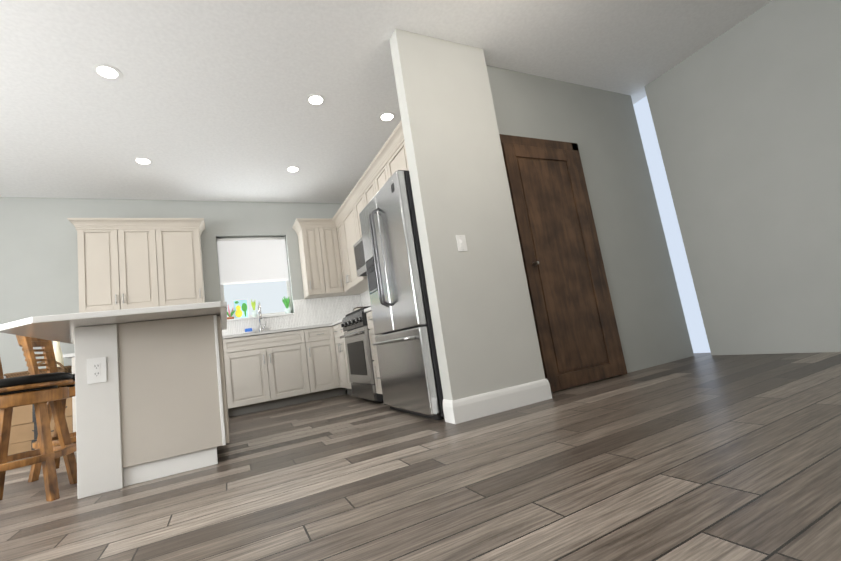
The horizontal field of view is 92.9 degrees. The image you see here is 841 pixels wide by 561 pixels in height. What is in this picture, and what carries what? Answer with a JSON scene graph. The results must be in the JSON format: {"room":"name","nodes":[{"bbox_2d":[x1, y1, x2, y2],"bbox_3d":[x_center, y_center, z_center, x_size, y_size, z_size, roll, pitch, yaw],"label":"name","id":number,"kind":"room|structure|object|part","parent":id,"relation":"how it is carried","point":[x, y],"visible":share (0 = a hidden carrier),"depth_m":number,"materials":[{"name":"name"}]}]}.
{"room":"kitchen","nodes":[
{"label":"kitchen","id":0,"kind":"room"},
{"bbox_2d":[0,197,357,389],"bbox_3d":[-3.549,0.375,4.790,6.160,2.780,0.160,-4,-9,-27],"label":"wall","id":1,"kind":"structure","parent":0,"point":[38,258],"depth_m":4.61,"materials":[{"name":"paint"}]},
{"bbox_2d":[67,218,204,312],"bbox_3d":[-3.261,-0.170,4.729,1.308,1.055,0.402,-4,-9,-27],"label":"upper cabinet","id":2,"kind":"object","parent":1,"relation":"attached to","point":[127,263],"visible":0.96,"depth_m":4.59,"materials":[{"name":"paint"}]},
{"bbox_2d":[216,237,292,316],"bbox_3d":[-2.295,-0.048,5.550,0.895,1.136,0.040,-4,-9,-27],"label":"window","id":3,"kind":"structure","parent":1,"relation":"in","point":[266,314],"depth_m":5.55,"materials":[{"name":"white"}]},
{"bbox_2d":[217,237,288,284],"bbox_3d":[-2.310,-0.288,5.544,0.875,0.644,0.040,-4,-9,-27],"label":"window blind","id":4,"kind":"object","parent":3,"relation":"attached to","point":[252,260],"visible":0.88,"depth_m":5.53,"materials":[{"name":"grey fabric"}]},
{"bbox_2d":[227,313,293,320],"bbox_3d":[-2.171,0.499,5.386,0.895,0.026,0.141,-4,-9,-27],"label":"window sill","id":5,"kind":"structure","parent":1,"relation":"attached to","point":[258,317],"depth_m":5.34,"materials":[{"name":"white"}]},
{"bbox_2d":[227,305,235,318],"bbox_3d":[-2.505,0.414,5.259,0.138,0.200,0.104,-4,-9,-27],"label":"potted plant","id":6,"kind":"object","parent":5,"relation":"on","point":[229,314],"visible":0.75,"depth_m":5.24,"materials":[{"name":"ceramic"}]},
{"bbox_2d":[232,299,248,318],"bbox_3d":[-2.411,0.382,5.362,0.190,0.265,0.010,-4,-9,-27],"label":"card","id":7,"kind":"object","parent":5,"relation":"on","point":[240,307],"visible":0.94,"depth_m":5.36,"materials":[{"name":"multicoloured paper"}]},
{"bbox_2d":[251,299,256,316],"bbox_3d":[-2.249,0.373,5.392,0.062,0.244,0.058,-4,-9,-27],"label":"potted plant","id":8,"kind":"object","parent":5,"relation":"on","point":[254,311],"visible":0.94,"depth_m":5.38,"materials":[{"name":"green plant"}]},
{"bbox_2d":[282,297,290,313],"bbox_3d":[-1.871,0.340,5.582,0.105,0.253,0.088,-4,-9,-27],"label":"plant","id":9,"kind":"object","parent":5,"relation":"on","point":[286,301],"visible":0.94,"depth_m":5.57,"materials":[{"name":"green plant"}]},
{"bbox_2d":[222,290,370,335],"bbox_3d":[-1.834,0.298,4.203,3.294,0.427,2.372,-4,-9,-27],"label":"tile backsplash","id":10,"kind":"structure","parent":1,"relation":"attached to","point":[317,311],"depth_m":5.63,"materials":[{"name":"white tile"}]},
{"bbox_2d":[0,0,771,203],"bbox_3d":[-1.059,-1.895,1.761,8.600,0.060,8.600,-4,-9,-27],"label":"ceiling","id":11,"kind":"structure","parent":0,"point":[201,100],"depth_m":3.28,"materials":[{"name":"paint"}]},
{"bbox_2d":[92,64,121,79],"bbox_3d":[-2.270,-1.513,2.896,0.166,0.005,0.169,-4,-9,-27],"label":"recessed light","id":12,"kind":"object","parent":11,"relation":"in","point":[105,71],"depth_m":2.89,"materials":[{"name":"white plastic"}]},
{"bbox_2d":[133,157,152,164],"bbox_3d":[-2.873,-1.239,4.137,0.164,0.005,0.166,-4,-9,-27],"label":"recessed light","id":13,"kind":"object","parent":11,"relation":"in","point":[139,160],"depth_m":4.14,"materials":[{"name":"white plastic"}]},
{"bbox_2d":[286,166,299,172],"bbox_3d":[-1.535,-1.340,4.812,0.156,0.005,0.169,-4,-9,-27],"label":"recessed light","id":14,"kind":"object","parent":11,"relation":"in","point":[292,169],"depth_m":4.81,"materials":[{"name":"white plastic"}]},
{"bbox_2d":[306,94,324,105],"bbox_3d":[-0.935,-1.613,3.566,0.164,0.005,0.170,-4,-9,-27],"label":"recessed light","id":15,"kind":"object","parent":11,"relation":"in","point":[313,99],"depth_m":3.56,"materials":[{"name":"white plastic"}]},
{"bbox_2d":[379,112,394,121],"bbox_3d":[-0.338,-1.639,3.998,0.162,0.005,0.167,-4,-9,-27],"label":"recessed light","id":16,"kind":"object","parent":11,"relation":"in","point":[386,116],"depth_m":4.00,"materials":[{"name":"white plastic"}]},
{"bbox_2d":[0,352,840,560],"bbox_3d":[-0.644,0.884,1.351,8.600,0.060,8.600,-4,-9,-27],"label":"floor","id":17,"kind":"structure","parent":0,"point":[702,457],"depth_m":1.51,"materials":[{"name":"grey wood"}]},
{"bbox_2d":[0,358,76,500],"bbox_3d":[-2.289,0.702,2.242,0.549,1.035,0.459,-4,-9,-27],"label":"bar stool","id":18,"kind":"object","parent":17,"relation":"on","point":[39,391],"visible":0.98,"depth_m":2.20,"materials":[{"name":"brown wood"}]},
{"bbox_2d":[8,436,75,454],"bbox_3d":[-3.751,1.632,3.993,0.560,0.149,0.467,-4,-9,-27],"label":"cardboard box","id":19,"kind":"object","parent":17,"relation":"on","point":[19,447],"visible":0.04,"depth_m":3.75,"materials":[{"name":"brown cardboard"}]},
{"bbox_2d":[9,416,72,443],"bbox_3d":[-3.755,1.476,4.016,0.515,0.161,0.442,-4,-9,-27],"label":"cardboard box","id":20,"kind":"object","parent":19,"relation":"on","point":[24,432],"visible":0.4,"depth_m":3.79,"materials":[{"name":"brown cardboard"}]},
{"bbox_2d":[0,397,72,425],"bbox_3d":[-3.787,1.311,4.037,0.540,0.177,0.462,-4,-9,-27],"label":"cardboard box","id":21,"kind":"object","parent":20,"relation":"on","point":[25,414],"visible":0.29,"depth_m":3.81,"materials":[{"name":"brown cardboard"}]},
{"bbox_2d":[4,361,71,397],"bbox_3d":[-3.819,1.026,4.066,0.490,0.396,0.412,-4,-9,-27],"label":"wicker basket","id":22,"kind":"object","parent":21,"relation":"on","point":[65,369],"visible":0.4,"depth_m":3.93,"materials":[{"name":"beige wicker"}]},
{"bbox_2d":[53,341,63,366],"bbox_3d":[-3.787,0.908,4.161,0.116,0.610,0.114,-4,-9,-27],"label":"vase","id":23,"kind":"object","parent":21,"relation":"on","point":[58,352],"visible":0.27,"depth_m":4.17,"materials":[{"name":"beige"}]},
{"bbox_2d":[16,335,75,481],"bbox_3d":[-2.606,0.853,2.945,0.549,1.035,0.459,-4,-9,-27],"label":"bar stool","id":24,"kind":"object","parent":17,"relation":"on","point":[27,344],"visible":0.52,"depth_m":2.81,"materials":[{"name":"brown wood"}]},
{"bbox_2d":[72,357,75,431],"bbox_3d":[-3.199,1.223,4.311,0.722,0.880,0.650,-4,-9,-27],"label":"base cabinet","id":25,"kind":"object","parent":17,"relation":"on","point":[74,399],"depth_m":3.90,"materials":[{"name":"paint"}]},
{"bbox_2d":[74,315,229,498],"bbox_3d":[-1.748,0.776,2.772,0.714,0.886,1.128,-4,-9,-27],"label":"kitchen island","id":26,"kind":"object","parent":17,"relation":"on","point":[154,406],"visible":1,"depth_m":2.27,"materials":[{"name":"paint"}]},
{"bbox_2d":[87,357,106,383],"bbox_3d":[-1.768,0.490,2.182,0.085,0.135,0.007,-4,-9,-27],"label":"outlet","id":27,"kind":"object","parent":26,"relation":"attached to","point":[96,370],"visible":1,"depth_m":2.18,"materials":[{"name":"white plastic"}]},
{"bbox_2d":[0,301,226,343],"bbox_3d":[-1.873,0.311,2.688,1.028,0.032,1.509,-4,-9,-27],"label":"island countertop","id":28,"kind":"structure","parent":26,"relation":"on","point":[59,328],"depth_m":2.13,"materials":[{"name":"stone"}]},
{"bbox_2d":[223,326,345,416],"bbox_3d":[-1.478,1.093,5.173,1.895,0.880,0.650,-4,-9,-27],"label":"base cabinet","id":29,"kind":"object","parent":17,"relation":"on","point":[263,372],"visible":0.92,"depth_m":4.77,"materials":[{"name":"paint"}]},
{"bbox_2d":[63,319,342,357],"bbox_3d":[-2.047,0.636,4.676,3.302,0.033,1.230,-4,-9,-27],"label":"countertop","id":30,"kind":"structure","parent":29,"relation":"on","point":[71,355],"depth_m":4.78,"materials":[{"name":"stone"}]},
{"bbox_2d":[244,328,253,332],"bbox_3d":[-2.219,0.667,5.166,0.122,0.095,0.122,-4,-9,-27],"label":"sponge","id":31,"kind":"object","parent":30,"relation":"on","point":[248,330],"visible":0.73,"depth_m":5.14,"materials":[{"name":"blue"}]},
{"bbox_2d":[258,301,265,331],"bbox_3d":[-2.062,0.480,5.202,0.106,0.427,0.244,-4,-9,-27],"label":"gooseneck faucet","id":32,"kind":"object","parent":30,"relation":"on","point":[260,316],"visible":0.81,"depth_m":5.24,"materials":[{"name":"silver metal"}]},
{"bbox_2d":[333,323,352,394],"bbox_3d":[-0.672,0.937,4.934,0.650,0.880,0.625,-4,-9,-27],"label":"base cabinet","id":33,"kind":"object","parent":17,"relation":"on","point":[342,363],"visible":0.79,"depth_m":4.84,"materials":[{"name":"paint"}]},
{"bbox_2d":[340,306,383,402],"bbox_3d":[-0.434,0.652,4.321,0.699,1.190,0.755,-4,-9,-27],"label":"range","id":34,"kind":"object","parent":17,"relation":"on","point":[359,355],"depth_m":4.06,"materials":[{"name":"grey metal"}]},
{"bbox_3d":[-0.478,0.325,4.371,0.514,0.030,0.711,-4,-9,-27],"label":"range top","id":35,"kind":"part","parent":34,"relation":"part of","materials":[{"name":"metal"}]},
{"bbox_2d":[366,311,382,393],"bbox_3d":[-0.129,0.690,3.812,0.650,0.880,0.374,-4,-9,-27],"label":"base cabinet","id":36,"kind":"object","parent":17,"relation":"on","point":[372,335],"visible":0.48,"depth_m":3.78,"materials":[{"name":"paint"}]},
{"bbox_2d":[364,307,371,312],"bbox_3d":[-0.190,0.241,3.881,0.638,0.033,0.376,-4,-9,-27],"label":"countertop","id":37,"kind":"structure","parent":36,"relation":"on","point":[368,309],"depth_m":3.80,"materials":[{"name":"stone"}]},
{"bbox_2d":[359,170,443,419],"bbox_3d":[0.029,0.134,3.263,0.751,1.764,0.910,-4,-9,-27],"label":"fridge","id":38,"kind":"object","parent":17,"relation":"on","point":[440,416],"depth_m":2.92,"materials":[{"name":"grey metal"}]},
{"bbox_3d":[-0.316,-0.073,3.164,0.076,1.137,0.810,-4,-9,-27],"label":"fridge handle","id":39,"kind":"part","parent":38,"relation":"part of","materials":[{"name":"silver metal"}]},
{"bbox_3d":[-0.215,0.134,3.145,0.070,1.712,0.910,-4,-9,-27],"label":"fridge door","id":40,"kind":"part","parent":38,"relation":"part of","materials":[{"name":"silver metal"}]},
{"bbox_2d":[389,29,544,399],"bbox_3d":[0.340,-0.482,2.923,0.775,2.780,0.120,-4,-9,-27],"label":"wall","id":41,"kind":"structure","parent":0,"point":[484,328],"depth_m":2.85,"materials":[{"name":"paint"}]},
{"bbox_2d":[456,235,467,250],"bbox_3d":[0.289,-0.261,2.772,0.072,0.116,0.016,-4,-9,-27],"label":"switch plate","id":42,"kind":"object","parent":41,"relation":"attached to","point":[461,243],"visible":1,"depth_m":2.77,"materials":[{"name":"white plastic"}]},
{"bbox_2d":[443,379,551,423],"bbox_3d":[-0.658,0.786,1.365,8.200,0.140,8.200,-4,-9,-27],"label":"baseboard","id":43,"kind":"structure","parent":41,"relation":"attached to","point":[458,411],"depth_m":2.63,"materials":[{"name":"white wood"}]},
{"bbox_2d":[486,0,840,391],"bbox_3d":[-0.851,-0.505,1.556,8.520,2.780,8.520,-4,-9,-27],"label":"wall","id":44,"kind":"structure","parent":0,"point":[746,114],"depth_m":3.51,"materials":[{"name":"paint"}]},
{"bbox_2d":[499,134,627,392],"bbox_3d":[1.187,-0.211,3.327,0.980,2.120,0.099,-4,-9,-27],"label":"hall door","id":45,"kind":"structure","parent":44,"relation":"in","point":[579,341],"depth_m":3.33,"materials":[{"name":"brown wood"}]},
{"bbox_3d":[-0.125,-0.167,4.587,0.160,2.780,3.338,-4,-9,-27],"label":"wall","id":46,"kind":"structure","parent":0,"visible":0},
{"bbox_2d":[292,121,408,298],"bbox_3d":[-0.667,-0.603,4.421,0.892,1.055,3.332,-4,-9,-27],"label":"upper cabinet","id":47,"kind":"object","parent":46,"relation":"attached to","point":[327,258],"visible":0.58,"depth_m":5.41,"materials":[{"name":"paint"}]},
{"bbox_2d":[353,237,366,276],"bbox_3d":[-0.456,-0.318,4.524,0.462,0.390,0.755,-4,-9,-27],"label":"over-the-range microwave","id":48,"kind":"object","parent":47,"relation":"attached to","point":[359,258],"depth_m":4.61,"materials":[{"name":"grey metal"}]},
{"label":"outside","id":49,"kind":"structure","parent":0,"visible":0},
{"bbox_2d":[224,281,288,316],"bbox_3d":[-2.814,0.144,6.466,6.000,4.500,0.001,-4,-9,-27],"label":"sky","id":50,"kind":"structure","parent":49,"point":[269,296],"depth_m":6.54,"materials":[{"name":"white"}]}
]}

